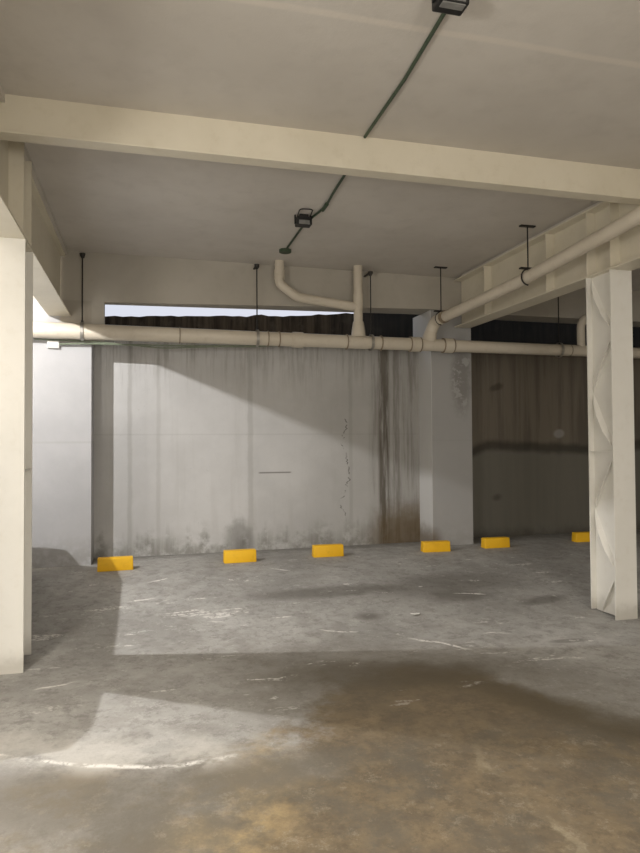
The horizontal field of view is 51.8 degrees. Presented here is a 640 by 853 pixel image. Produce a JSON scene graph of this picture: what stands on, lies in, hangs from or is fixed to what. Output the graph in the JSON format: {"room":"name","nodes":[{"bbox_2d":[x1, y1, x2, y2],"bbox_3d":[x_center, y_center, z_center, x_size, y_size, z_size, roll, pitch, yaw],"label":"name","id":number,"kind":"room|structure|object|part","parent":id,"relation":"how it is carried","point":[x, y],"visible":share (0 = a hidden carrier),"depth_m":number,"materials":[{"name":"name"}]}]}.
{"room":"parking garage","nodes":[
{"label":"parking garage","id":0,"kind":"room"},
{"bbox_2d":[92,302,104,341],"bbox_3d":[-2.800,-1.321,8.328,0.150,0.480,0.144,0,-1,-15],"label":"wall","id":1,"kind":"structure","parent":0,"point":[98,308],"depth_m":8.27,"materials":[{"name":"paint"}]},
{"bbox_2d":[94,340,419,558],"bbox_3d":[-0.709,0.407,9.394,4.766,3.250,0.200,0,-1,-16],"label":"wall","id":2,"kind":"structure","parent":0,"point":[216,449],"depth_m":9.22,"materials":[{"name":"concrete"}]},
{"bbox_2d":[47,341,59,348],"bbox_3d":[-3.269,-1.004,8.085,0.140,0.090,0.071,0,-1,-15],"label":"junction box","id":3,"kind":"object","parent":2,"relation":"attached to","point":[50,344],"visible":1,"depth_m":8.05,"materials":[{"name":"white plastic"}]},
{"bbox_2d":[0,530,639,852],"bbox_3d":[2.018,1.672,2.923,19.000,0.225,14.700,0,-1,-15],"label":"floor","id":4,"kind":"structure","parent":0,"point":[293,700],"depth_m":4.29,"materials":[{"name":"concrete"}]},
{"bbox_2d":[0,237,32,674],"bbox_3d":[-2.413,0.219,5.166,0.240,3.308,0.370,0,-1,-15],"label":"steel column","id":5,"kind":"structure","parent":4,"relation":"on","point":[16,264],"depth_m":5.01,"materials":[{"name":"beige paint"}]},
{"bbox_2d":[0,101,70,315],"bbox_3d":[-1.465,-1.912,1.550,0.260,0.765,13.610,0,-1,-15],"label":"girder","id":6,"kind":"object","parent":5,"relation":"on","point":[23,212],"visible":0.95,"depth_m":5.41,"materials":[{"name":"beige paint"}]},
{"bbox_2d":[32,298,93,567],"bbox_3d":[-3.312,0.232,8.404,0.800,3.585,0.670,0,-1,-15],"label":"pillar","id":7,"kind":"structure","parent":4,"relation":"on","point":[63,378],"depth_m":8.11,"materials":[{"name":"paint"}]},
{"bbox_2d":[97,556,132,571],"bbox_3d":[-2.441,1.636,7.867,0.410,0.155,0.128,0,0,-17],"label":"wheel stop","id":8,"kind":"object","parent":4,"relation":"on","point":[117,563],"visible":1,"depth_m":7.81,"materials":[{"name":"yellow paint"}]},
{"bbox_2d":[223,548,256,563],"bbox_3d":[-1.014,1.637,8.339,0.410,0.155,0.128,0,0,-17],"label":"wheel stop","id":9,"kind":"object","parent":4,"relation":"on","point":[236,555],"visible":1,"depth_m":8.29,"materials":[{"name":"yellow paint"}]},
{"bbox_2d":[312,544,343,557],"bbox_3d":[0.103,1.638,8.708,0.410,0.155,0.128,0,-1,-14],"label":"wheel stop","id":10,"kind":"object","parent":4,"relation":"on","point":[321,550],"visible":1,"depth_m":8.65,"materials":[{"name":"yellow paint"}]},
{"bbox_2d":[421,540,450,552],"bbox_3d":[1.586,1.644,9.048,0.393,0.143,0.128,0,-1,-11],"label":"wheel stop","id":11,"kind":"object","parent":4,"relation":"on","point":[439,545],"visible":1,"depth_m":8.99,"materials":[{"name":"yellow paint"}]},
{"bbox_2d":[413,310,472,544],"bbox_3d":[1.839,0.174,9.909,0.650,3.710,0.666,0,-1,-15],"label":"pillar","id":12,"kind":"structure","parent":4,"relation":"on","point":[445,387],"depth_m":9.61,"materials":[{"name":"paint"}]},
{"bbox_2d":[481,537,509,548],"bbox_3d":[2.489,1.645,9.350,0.393,0.143,0.128,0,-1,-14],"label":"wheel stop","id":13,"kind":"object","parent":4,"relation":"on","point":[486,542],"visible":1,"depth_m":9.29,"materials":[{"name":"yellow paint"}]},
{"bbox_2d":[572,531,589,541],"bbox_3d":[3.968,1.648,9.856,0.393,0.143,0.128,0,-1,-12],"label":"wheel stop","id":14,"kind":"object","parent":4,"relation":"on","point":[576,536],"visible":0.55,"depth_m":9.79,"materials":[{"name":"yellow paint"}]},
{"bbox_2d":[586,269,637,619],"bbox_3d":[2.901,0.173,6.574,0.245,3.402,0.370,0,-1,-15],"label":"steel column","id":15,"kind":"structure","parent":4,"relation":"on","point":[610,386],"depth_m":6.45,"materials":[{"name":"beige paint"}]},
{"bbox_2d":[454,202,639,327],"bbox_3d":[3.839,-1.963,3.026,0.250,0.695,13.745,0,-1,-15],"label":"girder","id":16,"kind":"object","parent":15,"relation":"on","point":[622,252],"visible":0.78,"depth_m":7.44,"materials":[{"name":"beige paint"}]},
{"bbox_3d":[2.805,-1.215,6.585,0.058,0.591,0.340,0,-1,-15],"label":"lacing plate","id":17,"kind":"part","parent":15,"relation":"part of","materials":[{"name":"beige paint"}]},
{"bbox_3d":[2.809,-0.630,6.571,0.058,0.591,0.340,0,-1,-15],"label":"lacing plate","id":18,"kind":"part","parent":15,"relation":"part of","materials":[{"name":"beige paint"}]},
{"bbox_3d":[2.812,-0.046,6.557,0.058,0.591,0.340,0,-1,-15],"label":"lacing plate","id":19,"kind":"part","parent":15,"relation":"part of","materials":[{"name":"beige paint"}]},
{"bbox_3d":[2.816,0.539,6.542,0.058,0.591,0.340,0,-1,-15],"label":"lacing plate","id":20,"kind":"part","parent":15,"relation":"part of","materials":[{"name":"beige paint"}]},
{"bbox_3d":[2.820,1.124,6.528,0.058,0.591,0.340,0,-1,-15],"label":"lacing plate","id":21,"kind":"part","parent":15,"relation":"part of","materials":[{"name":"beige paint"}]},
{"bbox_3d":[2.835,1.624,6.470,0.058,0.423,0.246,0,-1,-15],"label":"lacing plate","id":22,"kind":"part","parent":15,"relation":"part of","materials":[{"name":"beige paint"}]},
{"bbox_2d":[0,0,639,290],"bbox_3d":[2.006,-2.466,2.975,19.000,0.250,15.000,0,-1,-15],"label":"ceiling","id":23,"kind":"structure","parent":0,"point":[550,79],"depth_m":4.65,"materials":[{"name":"paint"}]},
{"bbox_2d":[0,83,66,253],"bbox_3d":[-1.461,-2.325,1.536,0.180,0.060,13.600,0,-1,-15],"label":"trim","id":24,"kind":"structure","parent":23,"relation":"attached to","point":[27,157],"depth_m":6.17,"materials":[{"name":"paint"}]},
{"bbox_2d":[294,208,312,227],"bbox_3d":[-0.154,-2.174,6.873,0.186,0.119,0.280,0,-1,-15],"label":"lamp","id":25,"kind":"object","parent":23,"relation":"attached to","point":[302,220],"visible":1,"depth_m":6.91,"materials":[{"name":"black plastic"}]},
{"bbox_2d":[279,175,345,253],"bbox_3d":[-0.049,-2.214,6.824,0.148,0.042,3.005,0,-1,-16],"label":"conduit","id":26,"kind":"object","parent":23,"relation":"attached to","point":[287,250],"visible":0.75,"depth_m":6.87,"materials":[{"name":"green plastic"}]},
{"bbox_2d":[0,94,639,204],"bbox_3d":[0.376,-2.141,5.241,5.430,0.270,0.134,0,-1,-15],"label":"cross beam","id":27,"kind":"structure","parent":23,"relation":"attached to","point":[22,118],"depth_m":5.05,"materials":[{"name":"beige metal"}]},
{"bbox_2d":[274,260,365,336],"bbox_3d":[0.006,-1.701,8.842,1.261,0.970,0.200,0,-1,-15],"label":"riser pipe","id":28,"kind":"object","parent":23,"relation":"attached to","point":[358,329],"visible":0.98,"depth_m":8.86,"materials":[{"name":"beige paint"}]},
{"bbox_2d":[353,293,362,309],"bbox_3d":[0.519,-1.696,8.977,0.140,0.220,0.140,0,-1,-15],"label":"socket","id":29,"kind":"object","parent":28,"relation":"attached to","point":[357,297],"depth_m":8.91,"materials":[{"name":"beige paint"}]},
{"bbox_2d":[351,321,365,336],"bbox_3d":[0.521,-1.321,8.968,0.200,0.210,0.200,0,-1,-15],"label":"socket","id":30,"kind":"object","parent":28,"relation":"attached to","point":[358,329],"depth_m":8.90,"materials":[{"name":"beige paint"}]},
{"bbox_2d":[363,13,445,137],"bbox_3d":[0.547,-2.286,4.343,0.045,0.026,1.682,0,-1,-13],"label":"conduit","id":31,"kind":"object","parent":23,"relation":"attached to","point":[442,15],"visible":1,"depth_m":4.24,"materials":[{"name":"green plastic"}]},
{"bbox_2d":[434,266,446,324],"bbox_3d":[1.655,-1.788,9.053,0.190,0.806,0.050,0,-1,-15],"label":"hanger","id":32,"kind":"object","parent":23,"relation":"hanging from","point":[438,267],"visible":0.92,"depth_m":9.05,"materials":[{"name":"metal"}]},
{"bbox_3d":[1.659,-1.876,9.056,0.015,0.607,0.015,-1,-1,8],"label":"rod","id":33,"kind":"part","parent":32,"relation":"part of","materials":[{"name":"metal"}]},
{"bbox_2d":[432,0,468,15],"bbox_3d":[0.686,-2.256,3.460,0.196,0.131,0.116,0,-1,-15],"label":"lamp","id":34,"kind":"object","parent":23,"relation":"attached to","point":[451,7],"visible":1,"depth_m":3.45,"materials":[{"name":"black plastic"}]},
{"bbox_2d":[519,224,535,285],"bbox_3d":[2.307,-1.900,7.335,0.190,0.674,0.050,0,-1,-15],"label":"hanger","id":35,"kind":"object","parent":23,"relation":"hanging from","point":[521,225],"visible":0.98,"depth_m":7.33,"materials":[{"name":"metal"}]},
{"bbox_3d":[2.309,-2.230,7.344,0.180,0.014,0.050,0,-1,-15],"label":"plate","id":36,"kind":"part","parent":35,"relation":"part of","materials":[{"name":"metal"}]},
{"bbox_3d":[2.311,-1.987,7.338,0.015,0.475,0.015,-1,-1,8],"label":"rod","id":37,"kind":"part","parent":35,"relation":"part of","materials":[{"name":"metal"}]},
{"bbox_2d":[461,201,602,275],"bbox_3d":[3.860,-2.333,2.946,0.170,0.040,13.600,0,-1,-15],"label":"trim","id":38,"kind":"structure","parent":23,"relation":"attached to","point":[599,201],"depth_m":7.63,"materials":[{"name":"paint"}]},
{"bbox_2d":[33,251,639,326],"bbox_3d":[0.305,-1.865,9.395,18.616,0.620,0.420,0,-1,-16],"label":"ceiling beam","id":39,"kind":"structure","parent":0,"point":[110,279],"depth_m":8.81,"materials":[{"name":"paint"}]},
{"bbox_2d":[79,253,84,340],"bbox_3d":[-2.913,-1.585,8.089,0.071,1.073,0.269,0,-1,-15],"label":"hanger","id":40,"kind":"object","parent":39,"relation":"attached to","point":[82,255],"visible":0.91,"depth_m":8.05,"materials":[{"name":"metal"}]},
{"bbox_3d":[-2.908,-1.681,8.069,0.016,0.842,0.016,1,-2,-37],"label":"rod","id":41,"kind":"part","parent":40,"relation":"part of","materials":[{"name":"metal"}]},
{"bbox_2d":[33,321,639,358],"bbox_3d":[0.426,-1.155,8.939,18.201,0.247,0.206,0,-1,-15],"label":"drain pipe","id":42,"kind":"object","parent":40,"relation":"hanging from","point":[54,330],"visible":0.95,"depth_m":8.64,"materials":[{"name":"beige paint"}]},
{"bbox_2d":[34,338,213,348],"bbox_3d":[-2.148,-1.026,8.306,2.701,0.088,0.076,0,-1,-15],"label":"hose","id":43,"kind":"object","parent":42,"relation":"hanging from","point":[34,338],"visible":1,"depth_m":8.21,"materials":[{"name":"grey plastic"}]},
{"bbox_2d":[59,342,271,346],"bbox_3d":[-1.675,-1.068,8.434,3.123,0.141,0.080,0,-1,-14],"label":"hose","id":44,"kind":"object","parent":42,"relation":"hanging from","point":[77,343],"visible":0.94,"depth_m":8.34,"materials":[{"name":"grey plastic"}]},
{"bbox_2d":[422,206,639,341],"bbox_3d":[2.751,-1.795,5.601,0.352,1.094,7.898,0,-1,-18],"label":"pipe","id":45,"kind":"object","parent":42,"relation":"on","point":[630,220],"visible":0.94,"depth_m":6.99,"materials":[{"name":"beige paint"}]},
{"bbox_2d":[438,311,449,322],"bbox_3d":[1.690,-1.490,8.972,0.164,0.168,0.072,0,-1,-21],"label":"socket","id":46,"kind":"object","parent":45,"relation":"attached to","point":[440,315],"depth_m":8.93,"materials":[{"name":"beige plastic"}]},
{"bbox_2d":[577,314,585,346],"bbox_3d":[4.120,-1.665,9.930,0.570,1.000,0.119,0,-1,-15],"label":"riser pipe","id":47,"kind":"object","parent":42,"relation":"attached to","point":[581,323],"visible":0.48,"depth_m":9.82,"materials":[{"name":"beige paint"}]},
{"bbox_2d":[253,264,259,346],"bbox_3d":[-0.837,-1.579,8.667,0.071,1.081,0.322,0,-1,-15],"label":"hanger","id":48,"kind":"object","parent":39,"relation":"attached to","point":[256,266],"visible":0.88,"depth_m":8.61,"materials":[{"name":"metal"}]},
{"bbox_3d":[-0.824,-1.676,8.621,0.016,0.850,0.016,1,-2,-37],"label":"rod","id":49,"kind":"part","parent":48,"relation":"part of","materials":[{"name":"metal"}]},
{"bbox_2d":[364,271,374,350],"bbox_3d":[0.676,-1.575,9.088,0.071,1.088,0.362,0,-1,-15],"label":"hanger","id":50,"kind":"object","parent":39,"relation":"attached to","point":[369,273],"visible":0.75,"depth_m":9.01,"materials":[{"name":"metal"}]},
{"bbox_3d":[0.693,-1.673,9.023,0.016,0.857,0.016,-1,-1,8],"label":"rod","id":51,"kind":"part","parent":50,"relation":"part of","materials":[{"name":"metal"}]},
{"bbox_2d":[555,297,564,357],"bbox_3d":[3.509,-1.568,9.876,0.071,1.100,0.435,0,-1,-15],"label":"hanger","id":52,"kind":"object","parent":39,"relation":"attached to","point":[558,341],"visible":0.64,"depth_m":9.76,"materials":[{"name":"metal"}]},
{"bbox_3d":[3.535,-1.666,9.775,0.016,0.869,0.016,1,-2,-37],"label":"rod","id":53,"kind":"part","parent":52,"relation":"part of","materials":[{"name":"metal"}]},
{"bbox_2d":[471,353,639,537],"bbox_3d":[5.539,0.416,11.310,7.508,3.250,0.220,0,-1,-16],"label":"wall","id":54,"kind":"structure","parent":0,"point":[530,454],"depth_m":10.58,"materials":[{"name":"concrete"}]},
{"label":"outside","id":55,"kind":"structure","parent":0,"visible":0},
{"bbox_2d":[105,313,639,347],"bbox_3d":[-0.050,-0.390,10.733,18.600,4.900,0.250,0,-1,-15],"label":"corrugated roof","id":56,"kind":"structure","parent":55,"point":[385,325],"depth_m":10.85,"materials":[{"name":"metal"}]}
]}

